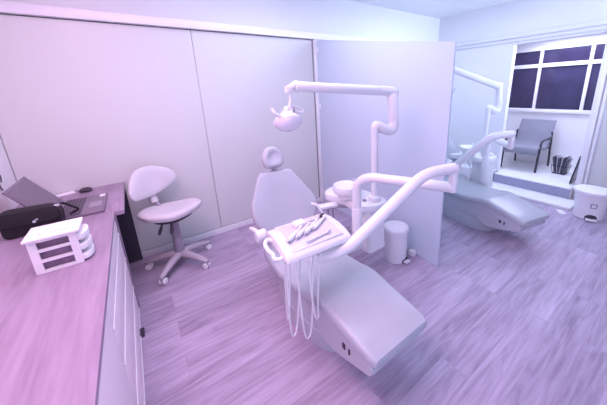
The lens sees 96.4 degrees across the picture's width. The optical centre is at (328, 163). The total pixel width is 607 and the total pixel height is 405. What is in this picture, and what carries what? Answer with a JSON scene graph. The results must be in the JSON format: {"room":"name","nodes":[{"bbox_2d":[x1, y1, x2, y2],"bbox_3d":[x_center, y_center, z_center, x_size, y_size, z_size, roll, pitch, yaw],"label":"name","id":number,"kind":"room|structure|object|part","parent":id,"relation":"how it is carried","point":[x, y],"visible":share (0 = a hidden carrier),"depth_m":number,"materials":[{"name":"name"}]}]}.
{"room":"dental clinic","nodes":[
{"label":"dental clinic","id":0,"kind":"room"},
{"bbox_2d":[0,135,19,212],"bbox_3d":[-1.204,0.289,0.206,0.120,2.920,4.830,-13,19,-34],"label":"wall","id":1,"kind":"structure","parent":0,"point":[7,174],"depth_m":2.06,"materials":[{"name":"white paint"}]},
{"bbox_2d":[0,0,439,256],"bbox_3d":[0.192,-0.846,4.129,7.150,2.920,0.120,-13,19,-34],"label":"wall","id":2,"kind":"structure","parent":0,"point":[332,17],"depth_m":3.32,"materials":[{"name":"paint"}]},
{"bbox_2d":[0,14,220,251],"bbox_3d":[-1.957,-0.144,2.591,1.489,2.196,0.010,-13,19,-34],"label":"wall panel","id":3,"kind":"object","parent":2,"relation":"in","point":[83,104],"depth_m":2.44,"materials":[{"name":"paint"}]},
{"bbox_2d":[3,14,319,251],"bbox_3d":[-1.373,-0.282,3.009,2.940,2.210,0.011,-13,19,-34],"label":"trim","id":4,"kind":"structure","parent":2,"relation":"attached to","point":[3,14],"depth_m":2.86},
{"bbox_2d":[0,1,388,40],"bbox_3d":[-0.250,-1.637,3.477,5.800,0.073,0.075,-13,19,-34],"label":"trim","id":5,"kind":"structure","parent":2,"relation":"attached to","point":[13,8],"depth_m":2.47,"materials":[{"name":"white paint"}]},
{"bbox_2d":[142,197,320,257],"bbox_3d":[0.096,0.490,4.289,5.120,0.066,0.035,-13,19,-34],"label":"baseboard","id":6,"kind":"structure","parent":2,"relation":"attached to","point":[204,235],"depth_m":3.17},
{"bbox_2d":[190,30,318,226],"bbox_3d":[-0.771,-0.416,3.414,1.442,2.196,0.010,-13,19,-34],"label":"wall panel","id":7,"kind":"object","parent":2,"relation":"in","point":[241,77],"depth_m":3.26,"materials":[{"name":"paint"}]},
{"bbox_2d":[129,178,606,404],"bbox_3d":[1.186,1.077,2.261,5.950,0.135,4.930,-13,19,-34],"label":"floor","id":8,"kind":"structure","parent":0,"point":[512,317],"depth_m":1.93,"materials":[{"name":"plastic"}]},
{"bbox_2d":[0,182,142,307],"bbox_3d":[-2.012,0.730,2.235,0.678,0.850,0.817,-13,19,-34],"label":"desk","id":9,"kind":"object","parent":8,"relation":"on","point":[117,202],"visible":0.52,"depth_m":2.45,"materials":[{"name":"brown wood"}]},
{"bbox_2d":[2,176,107,219],"bbox_3d":[-1.935,0.223,1.968,0.446,0.260,0.450,-13,19,-34],"label":"laptop","id":10,"kind":"object","parent":9,"relation":"on","point":[24,192],"visible":0.77,"depth_m":1.94,"materials":[{"name":"grey plastic"}]},
{"bbox_2d":[55,191,75,196],"bbox_3d":[-2.305,0.270,2.339,0.090,0.002,0.160,8,19,33],"label":"paper","id":11,"kind":"object","parent":9,"relation":"on","point":[70,192],"visible":0.64,"depth_m":2.35,"materials":[{"name":"white paper"}]},
{"bbox_2d":[79,187,92,192],"bbox_3d":[-2.154,0.231,2.392,0.090,0.038,0.066,-9,17,-23],"label":"computer mouse","id":12,"kind":"object","parent":9,"relation":"on","point":[85,189],"visible":1,"depth_m":2.37,"materials":[{"name":"black plastic"}]},
{"bbox_3d":[-1.565,0.775,2.081,0.038,0.814,0.032,-13,19,-34],"label":"panel","id":13,"kind":"part","parent":9,"relation":"part of","materials":[{"name":"white wood"}]},
{"bbox_3d":[-2.243,0.672,2.546,0.674,0.814,0.025,-13,19,-34],"label":"panel","id":14,"kind":"part","parent":9,"relation":"part of","materials":[{"name":"white wood"}]},
{"bbox_2d":[98,222,145,404],"bbox_3d":[-0.931,1.109,0.771,0.640,0.822,2.875,-13,19,-34],"label":"base cabinet","id":15,"kind":"object","parent":8,"relation":"on","point":[122,371],"visible":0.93,"depth_m":1.34,"materials":[{"name":"laminate"}]},
{"bbox_2d":[0,212,114,404],"bbox_3d":[-0.958,0.700,0.656,0.626,0.027,2.885,-13,19,-34],"label":"countertop","id":16,"kind":"structure","parent":15,"relation":"on","point":[52,324],"depth_m":0.99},
{"bbox_2d":[0,202,78,239],"bbox_3d":[-1.817,0.340,1.714,0.153,0.164,0.360,11,20,39],"label":"bag","id":17,"kind":"object","parent":16,"relation":"on","point":[14,223],"visible":0.96,"depth_m":1.64,"materials":[{"name":"black fabric"}]},
{"bbox_2d":[20,217,94,275],"bbox_3d":[-1.345,0.405,1.366,0.219,0.190,0.180,-13,19,-34],"label":"drawer organizer","id":18,"kind":"object","parent":16,"relation":"on","point":[58,245],"visible":1,"depth_m":1.32,"materials":[{"name":"white plastic"}]},
{"bbox_3d":[-1.356,0.415,1.360,0.172,0.176,0.154,-13,19,-34],"label":"frame","id":19,"kind":"part","parent":18,"relation":"part of","materials":[{"name":"white plastic"}]},
{"bbox_3d":[-1.351,0.361,1.350,0.150,0.036,0.120,-13,19,-34],"label":"drawer","id":20,"kind":"part","parent":18,"relation":"part of","materials":[{"name":"white plastic"}]},
{"bbox_3d":[-1.349,0.413,1.365,0.150,0.036,0.120,-13,19,-34],"label":"drawer","id":21,"kind":"part","parent":18,"relation":"part of","materials":[{"name":"white plastic"}]},
{"bbox_3d":[-1.347,0.465,1.379,0.150,0.036,0.120,-13,19,-34],"label":"drawer","id":22,"kind":"part","parent":18,"relation":"part of","materials":[{"name":"white plastic"}]},
{"bbox_3d":[-1.275,0.350,1.405,0.042,0.030,0.144,-13,19,-34],"label":"drawer","id":23,"kind":"part","parent":18,"relation":"part of","materials":[{"name":"white plastic"}]},
{"bbox_3d":[-1.273,0.403,1.419,0.042,0.030,0.144,-13,19,-34],"label":"drawer","id":24,"kind":"part","parent":18,"relation":"part of","materials":[{"name":"white plastic"}]},
{"bbox_3d":[-1.271,0.455,1.434,0.042,0.030,0.144,-13,19,-34],"label":"drawer","id":25,"kind":"part","parent":18,"relation":"part of","materials":[{"name":"white plastic"}]},
{"bbox_3d":[-1.249,0.554,1.556,0.018,0.140,1.053,-13,19,-34],"label":"drawer","id":26,"kind":"part","parent":15,"relation":"part of","materials":[{"name":"laminate"}]},
{"bbox_3d":[-1.239,0.618,1.581,0.005,0.010,1.050,-13,19,-34],"label":"handle","id":27,"kind":"part","parent":15,"relation":"part of","materials":[{"name":"silver metal"}]},
{"bbox_3d":[-0.403,1.150,0.534,0.018,0.806,1.766,-13,19,-34],"label":"door","id":28,"kind":"part","parent":15,"relation":"part of","materials":[{"name":"laminate"}]},
{"bbox_3d":[-1.242,0.725,1.603,0.018,0.195,1.053,-13,19,-34],"label":"drawer","id":29,"kind":"part","parent":15,"relation":"part of","materials":[{"name":"laminate"}]},
{"bbox_3d":[-1.232,0.816,1.636,0.005,0.010,1.050,-13,19,-34],"label":"handle","id":30,"kind":"part","parent":15,"relation":"part of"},
{"bbox_3d":[-1.234,0.948,1.665,0.018,0.248,1.053,-13,19,-34],"label":"drawer","id":31,"kind":"part","parent":15,"relation":"part of","materials":[{"name":"laminate"}]},
{"bbox_3d":[-1.222,1.064,1.704,0.005,0.010,1.050,-13,19,-34],"label":"handle","id":32,"kind":"part","parent":15,"relation":"part of","materials":[{"name":"silver metal"}]},
{"bbox_3d":[-1.226,1.170,1.726,0.018,0.193,1.053,-13,19,-34],"label":"drawer","id":33,"kind":"part","parent":15,"relation":"part of","materials":[{"name":"laminate"}]},
{"bbox_3d":[-1.215,1.260,1.758,0.005,0.010,1.050,-13,19,-34],"label":"handle","id":34,"kind":"part","parent":15,"relation":"part of","materials":[{"name":"silver metal"}]},
{"bbox_2d":[128,165,211,284],"bbox_3d":[-1.515,0.521,2.622,0.619,1.008,0.597,-13,19,-34],"label":"stool","id":35,"kind":"object","parent":8,"relation":"on","point":[145,182],"visible":1,"depth_m":2.58,"materials":[{"name":"grey fabric"}]},
{"bbox_3d":[-1.700,0.169,2.561,0.139,0.284,0.472,4,17,21],"label":"backrest","id":36,"kind":"part","parent":35,"relation":"part of","materials":[{"name":"grey fabric"}]},
{"bbox_3d":[-1.642,0.917,2.667,0.325,0.097,0.080,-6,16,-13],"label":"leg","id":37,"kind":"part","parent":35,"relation":"part of","materials":[{"name":"white plastic"}]},
{"bbox_3d":[-1.534,0.583,2.515,0.030,0.121,0.152,2,16,15],"label":"lever","id":38,"kind":"part","parent":35,"relation":"part of","materials":[{"name":"black plastic"}]},
{"bbox_3d":[-1.492,0.450,2.567,0.533,0.102,0.386,-13,19,-34],"label":"seat","id":39,"kind":"part","parent":35,"relation":"part of","materials":[{"name":"grey fabric"}]},
{"bbox_3d":[-1.492,0.945,2.548,0.080,0.097,0.325,-1,15,3],"label":"leg","id":40,"kind":"part","parent":35,"relation":"part of","materials":[{"name":"white plastic"}]},
{"bbox_3d":[-1.464,0.580,2.517,0.030,0.121,0.143,-9,17,-24],"label":"lever","id":41,"kind":"part","parent":35,"relation":"part of","materials":[{"name":"black plastic"}]},
{"bbox_3d":[-1.328,0.908,2.659,0.325,0.097,0.080,2,16,16],"label":"leg","id":42,"kind":"part","parent":35,"relation":"part of","materials":[{"name":"white plastic"}]},
{"bbox_3d":[-1.399,0.862,2.836,0.080,0.097,0.325,7,18,31],"label":"leg","id":43,"kind":"part","parent":35,"relation":"part of","materials":[{"name":"white plastic"}]},
{"bbox_2d":[249,146,426,375],"bbox_3d":[-0.087,0.575,1.887,0.658,1.194,1.496,-13,19,-34],"label":"dental chair","id":44,"kind":"object","parent":8,"relation":"on","point":[364,319],"visible":0.83,"depth_m":1.68,"materials":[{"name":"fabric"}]},
{"bbox_3d":[-0.517,0.525,2.066,0.139,0.136,0.248,-13,19,-34],"label":"armrest","id":45,"kind":"part","parent":44,"relation":"part of","materials":[{"name":"white plastic"}]},
{"bbox_3d":[-0.483,0.511,1.918,0.076,0.088,0.088,-13,19,-34],"label":"arm knob","id":46,"kind":"part","parent":44,"relation":"part of","materials":[{"name":"white plastic"}]},
{"bbox_3d":[-0.391,0.339,2.308,0.590,0.537,0.323,-13,19,-34],"label":"backrest","id":47,"kind":"part","parent":44,"relation":"part of","materials":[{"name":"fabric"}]},
{"bbox_3d":[0.030,0.771,1.827,0.528,0.128,1.188,-13,19,-34],"label":"seat","id":48,"kind":"part","parent":44,"relation":"part of","materials":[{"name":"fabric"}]},
{"bbox_2d":[318,178,385,254],"bbox_3d":[0.152,0.445,2.427,0.510,0.610,0.604,-13,19,-34],"label":"dental cuspidor unit","id":49,"kind":"object","parent":44,"relation":"attached to","point":[341,191],"visible":0.6,"depth_m":2.33,"materials":[{"name":"white plastic"}]},
{"bbox_2d":[270,80,398,196],"bbox_3d":[0.114,-0.118,1.966,1.129,0.943,0.164,-13,19,-34],"label":"lamp","id":50,"kind":"object","parent":49,"relation":"on","point":[286,121],"visible":1,"depth_m":1.93,"materials":[{"name":"white plastic"}]},
{"bbox_3d":[-0.273,-0.300,1.592,0.152,0.068,0.033,-15,20,-38],"label":"handle","id":51,"kind":"part","parent":50,"relation":"part of","materials":[{"name":"white plastic"}]},
{"bbox_3d":[-0.251,-0.330,1.662,0.044,0.044,0.050,-13,19,-34],"label":"swivel knob","id":52,"kind":"part","parent":50,"relation":"part of","materials":[{"name":"white plastic"}]},
{"bbox_3d":[-0.247,-0.383,1.657,0.042,0.116,0.017,-13,19,-34],"label":"stem","id":53,"kind":"part","parent":50,"relation":"part of","materials":[{"name":"white plastic"}]},
{"bbox_3d":[-0.202,-0.344,1.703,0.033,0.063,0.109,13,21,43],"label":"handle","id":54,"kind":"part","parent":50,"relation":"part of","materials":[{"name":"white plastic"}]},
{"bbox_3d":[0.100,-0.517,1.885,0.768,0.118,0.073,-13,19,-34],"label":"arm","id":55,"kind":"part","parent":50,"relation":"part of","materials":[{"name":"white ceramic"}]},
{"bbox_3d":[0.139,0.378,2.400,0.229,0.032,0.034,-1,16,6],"label":"holder arm","id":56,"kind":"part","parent":49,"relation":"part of","materials":[{"name":"grey plastic"}]},
{"bbox_2d":[333,180,354,200],"bbox_3d":[0.154,0.243,2.356,0.240,0.123,0.240,-13,19,-34],"label":"bowl","id":57,"kind":"object","parent":49,"relation":"on","point":[342,190],"depth_m":2.33,"materials":[{"name":"white ceramic"}]},
{"bbox_3d":[0.171,0.731,2.311,0.305,0.050,0.080,-13,19,-34],"label":"mount arm","id":58,"kind":"part","parent":49,"relation":"part of","materials":[{"name":"white plastic"}]},
{"bbox_2d":[316,163,458,263],"bbox_3d":[0.249,0.370,1.768,0.884,0.749,0.725,-13,19,-34],"label":"bracket arm","id":59,"kind":"object","parent":49,"relation":"attached to","point":[421,180],"visible":0.97,"depth_m":1.57,"materials":[{"name":"white plastic"}]},
{"bbox_2d":[263,214,350,339],"bbox_3d":[-0.133,0.681,1.606,0.448,0.654,0.318,-11,18,-30],"label":"tray","id":60,"kind":"object","parent":59,"relation":"attached to","point":[296,250],"visible":0.96,"depth_m":1.47,"materials":[{"name":"white plastic"}]},
{"bbox_3d":[-0.294,0.455,1.429,0.068,0.061,0.176,-13,19,-34],"label":"handle","id":61,"kind":"part","parent":60,"relation":"part of","materials":[{"name":"white plastic"}]},
{"bbox_2d":[286,225,301,242],"bbox_3d":[-0.186,0.381,1.458,0.026,0.025,0.161,4,16,20],"label":"dental handpiece","id":62,"kind":"object","parent":60,"relation":"on","point":[290,238],"visible":0.94,"depth_m":1.43,"materials":[{"name":"white plastic"}]},
{"bbox_2d":[292,218,305,228],"bbox_3d":[-0.172,0.346,1.553,0.070,0.030,0.055,-13,19,-34],"label":"tub","id":63,"kind":"object","parent":60,"relation":"on","point":[296,223],"visible":0.92,"depth_m":1.54,"materials":[{"name":"white plastic"}]},
{"bbox_2d":[295,222,309,238],"bbox_3d":[-0.144,0.369,1.491,0.026,0.025,0.161,4,16,20],"label":"dental handpiece","id":64,"kind":"object","parent":60,"relation":"on","point":[302,230],"visible":0.89,"depth_m":1.46,"materials":[{"name":"white plastic"}]},
{"bbox_2d":[304,218,317,234],"bbox_3d":[-0.101,0.356,1.525,0.026,0.025,0.161,4,17,21],"label":"dental handpiece","id":65,"kind":"object","parent":60,"relation":"on","point":[308,229],"visible":0.88,"depth_m":1.49,"materials":[{"name":"white plastic"}]},
{"bbox_2d":[306,213,323,222],"bbox_3d":[-0.097,0.329,1.615,0.165,0.025,0.024,-13,19,-34],"label":"probe","id":66,"kind":"object","parent":60,"relation":"on","point":[322,214],"visible":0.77,"depth_m":1.63,"materials":[{"name":"metal"}]},
{"bbox_2d":[306,228,330,242],"bbox_3d":[-0.053,0.388,1.453,0.165,0.025,0.024,-16,21,-41],"label":"probe","id":67,"kind":"object","parent":60,"relation":"on","point":[327,231],"visible":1,"depth_m":1.46,"materials":[{"name":"metal"}]},
{"bbox_2d":[312,215,325,229],"bbox_3d":[-0.058,0.342,1.569,0.026,0.025,0.161,4,17,22],"label":"dental handpiece","id":68,"kind":"object","parent":60,"relation":"on","point":[320,221],"visible":1,"depth_m":1.55,"materials":[{"name":"white plastic"}]},
{"bbox_3d":[0.475,0.231,1.873,0.677,0.304,0.067,6,18,28],"label":"arm","id":69,"kind":"part","parent":59,"relation":"part of","materials":[{"name":"white ceramic"}]},
{"bbox_2d":[313,39,456,265],"bbox_3d":[0.401,-0.321,3.036,0.078,2.274,2.002,-12,18,-32],"label":"partition wall","id":70,"kind":"structure","parent":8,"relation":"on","point":[422,72],"depth_m":2.69,"materials":[{"name":"white paint"}]},
{"bbox_3d":[-0.136,-0.520,3.830,0.065,2.274,0.041,-13,19,-34],"label":"post","id":71,"kind":"part","parent":70,"relation":"part of","materials":[{"name":"white metal"}]},
{"bbox_2d":[384,220,410,263],"bbox_3d":[0.659,0.766,2.638,0.238,0.373,0.264,-13,19,-34],"label":"pedal bin","id":72,"kind":"object","parent":8,"relation":"on","point":[395,231],"visible":0.98,"depth_m":2.57,"materials":[{"name":"white plastic"}]},
{"bbox_3d":[0.645,0.615,2.607,0.238,0.065,0.238,-13,19,-34],"label":"lid","id":73,"kind":"part","parent":72,"relation":"part of","materials":[{"name":"white plastic"}]},
{"bbox_2d":[443,139,548,231],"bbox_3d":[1.749,0.123,3.274,0.658,1.194,1.496,-8,17,-22],"label":"dental chair","id":74,"kind":"object","parent":8,"relation":"on","point":[475,205],"visible":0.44,"depth_m":3.04,"materials":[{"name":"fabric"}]},
{"bbox_3d":[1.558,-0.132,3.746,0.590,0.537,0.323,-8,17,-22],"label":"backrest","id":75,"kind":"part","parent":74,"relation":"part of","materials":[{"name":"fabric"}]},
{"bbox_2d":[450,143,496,187],"bbox_3d":[1.866,0.036,3.676,0.510,0.610,0.604,-13,19,-34],"label":"dental cuspidor unit","id":76,"kind":"object","parent":74,"relation":"attached to","point":[476,159],"visible":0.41,"depth_m":3.58,"materials":[{"name":"white plastic"}]},
{"bbox_2d":[459,145,479,155],"bbox_3d":[1.869,-0.167,3.606,0.240,0.123,0.240,-13,19,-34],"label":"bowl","id":77,"kind":"object","parent":76,"relation":"on","point":[463,148],"depth_m":3.61,"materials":[{"name":"white ceramic"}]},
{"bbox_2d":[452,67,503,155],"bbox_3d":[1.604,-0.539,3.045,1.339,1.071,0.164,-13,19,-34],"label":"lamp","id":78,"kind":"object","parent":76,"relation":"attached to","point":[498,86],"visible":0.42,"depth_m":3.27,"materials":[{"name":"white plastic"}]},
{"bbox_3d":[1.590,-0.940,2.963,0.984,0.238,0.073,-13,19,-34],"label":"arm","id":79,"kind":"part","parent":78,"relation":"part of","materials":[{"name":"white ceramic"}]},
{"bbox_2d":[454,131,515,182],"bbox_3d":[1.729,-0.024,2.991,1.166,0.749,0.558,-13,19,-34],"label":"bracket arm","id":80,"kind":"object","parent":76,"relation":"attached to","point":[497,137],"visible":0.81,"depth_m":2.70,"materials":[{"name":"white plastic"}]},
{"bbox_3d":[1.478,-0.089,2.762,0.527,0.483,0.522,-13,19,-34],"label":"arm","id":81,"kind":"part","parent":80,"relation":"part of","materials":[{"name":"white plastic"}]},
{"bbox_3d":[1.885,-0.145,3.042,0.068,0.304,0.653,1,16,12],"label":"arm","id":82,"kind":"part","parent":80,"relation":"part of","materials":[{"name":"white plastic"}]},
{"bbox_3d":[1.840,0.376,3.207,0.528,0.165,1.188,-8,17,-22],"label":"seat","id":83,"kind":"part","parent":74,"relation":"part of","materials":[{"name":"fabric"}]},
{"bbox_2d":[573,184,606,222],"bbox_3d":[3.204,0.479,3.315,0.374,0.380,0.364,-13,19,-34],"label":"waste bin","id":84,"kind":"object","parent":8,"relation":"on","point":[590,201],"visible":1,"depth_m":3.23,"materials":[{"name":"white plastic"}]},
{"bbox_3d":[3.202,0.322,3.275,0.364,0.055,0.364,-13,19,-34],"label":"lid","id":85,"kind":"part","parent":84,"relation":"part of","materials":[{"name":"white plastic"}]},
{"bbox_2d":[347,0,513,18],"bbox_3d":[1.101,-1.723,1.503,6.000,0.100,4.930,-13,19,-34],"label":"ceiling","id":86,"kind":"structure","parent":0,"point":[439,9],"depth_m":4.15,"materials":[{"name":"paint"}]},
{"bbox_2d":[459,157,575,198],"bbox_3d":[3.359,0.166,4.798,1.200,0.182,1.695,-13,19,-34],"label":"floor","id":87,"kind":"structure","parent":0,"point":[518,169],"depth_m":4.51,"materials":[{"name":"white tile"}]},
{"bbox_2d":[500,118,555,172],"bbox_3d":[3.475,-0.338,4.745,0.688,0.816,0.554,-13,19,-34],"label":"armchair","id":88,"kind":"object","parent":87,"relation":"on","point":[533,136],"visible":0.82,"depth_m":4.74,"materials":[{"name":"grey fabric"}]},
{"bbox_3d":[3.301,-0.249,4.967,0.532,0.536,0.034,-13,19,-34],"label":"arm frame","id":89,"kind":"part","parent":88,"relation":"part of","materials":[{"name":"black plastic"}]},
{"bbox_2d":[503,118,555,155],"bbox_3d":[3.475,-0.476,4.697,0.685,0.525,0.510,-13,19,-34],"label":"seat cushion","id":90,"kind":"object","parent":88,"relation":"on","point":[533,136],"depth_m":4.73,"materials":[{"name":"grey fabric"}]},
{"bbox_3d":[3.607,-0.148,4.559,0.532,0.536,0.034,-13,19,-34],"label":"arm frame","id":91,"kind":"part","parent":88,"relation":"part of","materials":[{"name":"black plastic"}]},
{"bbox_3d":[3.859,-0.247,4.723,0.127,0.623,0.032,-13,19,-34],"label":"leg","id":92,"kind":"part","parent":88,"relation":"part of","materials":[{"name":"black plastic"}]},
{"bbox_2d":[493,174,569,198],"bbox_3d":[3.078,0.336,4.183,0.006,0.133,0.995,-13,19,-34],"label":"trim","id":93,"kind":"structure","parent":87,"relation":"attached to","point":[552,190],"depth_m":4.13,"materials":[{"name":"laminate"}]},
{"bbox_2d":[551,164,571,174],"bbox_3d":[3.788,0.090,4.423,0.207,0.135,0.218,-13,19,-34],"label":"magazine rack","id":94,"kind":"object","parent":87,"relation":"on","point":[552,164],"visible":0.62,"depth_m":4.37,"materials":[{"name":"black plastic"}]},
{"bbox_2d":[554,155,557,172],"bbox_3d":[3.741,0.006,4.446,0.170,0.268,0.047,-13,19,-34],"label":"magazine","id":95,"kind":"object","parent":94,"relation":"in","point":[555,157],"visible":0.7,"depth_m":4.41,"materials":[{"name":"grey paper"}]},
{"bbox_2d":[556,154,560,172],"bbox_3d":[3.763,0.002,4.434,0.170,0.280,0.034,-13,19,-34],"label":"magazine","id":96,"kind":"object","parent":94,"relation":"in","point":[558,156],"visible":0.66,"depth_m":4.40,"materials":[{"name":"white paper"}]},
{"bbox_2d":[557,157,562,172],"bbox_3d":[3.774,0.022,4.414,0.170,0.250,0.019,-13,19,-34],"label":"magazine","id":97,"kind":"object","parent":94,"relation":"in","point":[560,159],"visible":0.72,"depth_m":4.38,"materials":[{"name":"grey paper"}]},
{"bbox_2d":[558,156,566,173],"bbox_3d":[3.786,0.025,4.386,0.170,0.260,0.024,-13,19,-34],"label":"magazine","id":98,"kind":"object","parent":94,"relation":"in","point":[563,159],"visible":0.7,"depth_m":4.35,"materials":[{"name":"grey paper"}]},
{"bbox_2d":[561,156,570,173],"bbox_3d":[3.818,0.024,4.351,0.170,0.278,0.049,-13,19,-34],"label":"magazine","id":99,"kind":"object","parent":94,"relation":"in","point":[568,158],"visible":0.7,"depth_m":4.31,"materials":[{"name":"grey paper"}]},
{"bbox_2d":[562,158,572,173],"bbox_3d":[3.825,0.044,4.337,0.170,0.247,0.057,-13,19,-34],"label":"magazine","id":100,"kind":"object","parent":94,"relation":"in","point":[570,160],"visible":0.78,"depth_m":4.31,"materials":[{"name":"grey paper"}]},
{"bbox_2d":[569,156,580,182],"bbox_3d":[3.646,0.069,3.961,0.300,0.418,0.078,-13,19,-34],"label":"frame","id":101,"kind":"object","parent":87,"relation":"on","point":[574,175],"visible":0.58,"depth_m":3.91,"materials":[{"name":"black plastic"}]},
{"bbox_2d":[439,0,606,184],"bbox_3d":[3.567,-0.805,3.518,0.100,2.920,4.830,-13,19,-34],"label":"wall","id":102,"kind":"structure","parent":0,"point":[470,98],"depth_m":4.42,"materials":[{"name":"paint"}]},
{"bbox_2d":[456,19,606,49],"bbox_3d":[3.492,-1.679,3.195,0.060,0.110,4.750,-13,19,-34],"label":"trim","id":103,"kind":"structure","parent":102,"relation":"attached to","point":[599,24],"depth_m":3.85,"materials":[{"name":"paint"}]},
{"bbox_2d":[572,40,606,197],"bbox_3d":[3.508,-0.558,3.570,0.028,2.220,0.115,-13,19,-34],"label":"trim","id":104,"kind":"structure","parent":102,"relation":"attached to","point":[603,69],"depth_m":3.58,"materials":[{"name":"white paint"}]},
{"bbox_2d":[588,106,606,187],"bbox_3d":[3.889,-0.436,3.077,0.012,2.180,1.115,-13,19,-34],"label":"door","id":105,"kind":"structure","parent":102,"relation":"in","point":[598,177],"depth_m":3.59,"materials":[{"name":"laminate"}]},
{"bbox_2d":[503,33,606,168],"bbox_3d":[3.471,-0.990,4.612,1.040,2.700,2.930,-13,19,-34],"label":"wall","id":106,"kind":"structure","parent":0,"point":[569,133],"depth_m":4.67,"materials":[{"name":"white paint"}]},
{"bbox_2d":[508,39,606,113],"bbox_3d":[3.900,-1.406,4.531,0.045,1.105,1.760,-13,19,-34],"label":"window","id":107,"kind":"structure","parent":106,"relation":"in","point":[538,85],"depth_m":4.58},
{"bbox_3d":[3.563,-1.390,5.038,0.010,0.706,0.473,-13,19,-34],"label":"pane","id":108,"kind":"part","parent":107,"relation":"part of","materials":[{"name":"glass"}]},
{"bbox_3d":[3.544,-1.895,4.898,0.010,0.215,0.473,-13,19,-34],"label":"pane","id":109,"kind":"part","parent":107,"relation":"part of","materials":[{"name":"blue glass"}]},
{"bbox_3d":[3.909,-1.276,4.577,0.010,0.706,0.608,-13,19,-34],"label":"pane","id":110,"kind":"part","parent":107,"relation":"part of","materials":[{"name":"blue glass"}]},
{"bbox_3d":[3.890,-1.781,4.437,0.010,0.215,0.608,-13,19,-34],"label":"pane","id":111,"kind":"part","parent":107,"relation":"part of","materials":[{"name":"glass"}]},
{"bbox_3d":[4.258,-1.161,4.112,0.010,0.706,0.483,-13,19,-34],"label":"pane","id":112,"kind":"part","parent":107,"relation":"part of","materials":[{"name":"glass"}]},
{"bbox_3d":[4.239,-1.666,3.973,0.010,0.215,0.483,-13,19,-34],"label":"pane","id":113,"kind":"part","parent":107,"relation":"part of","materials":[{"name":"glass"}]}
]}

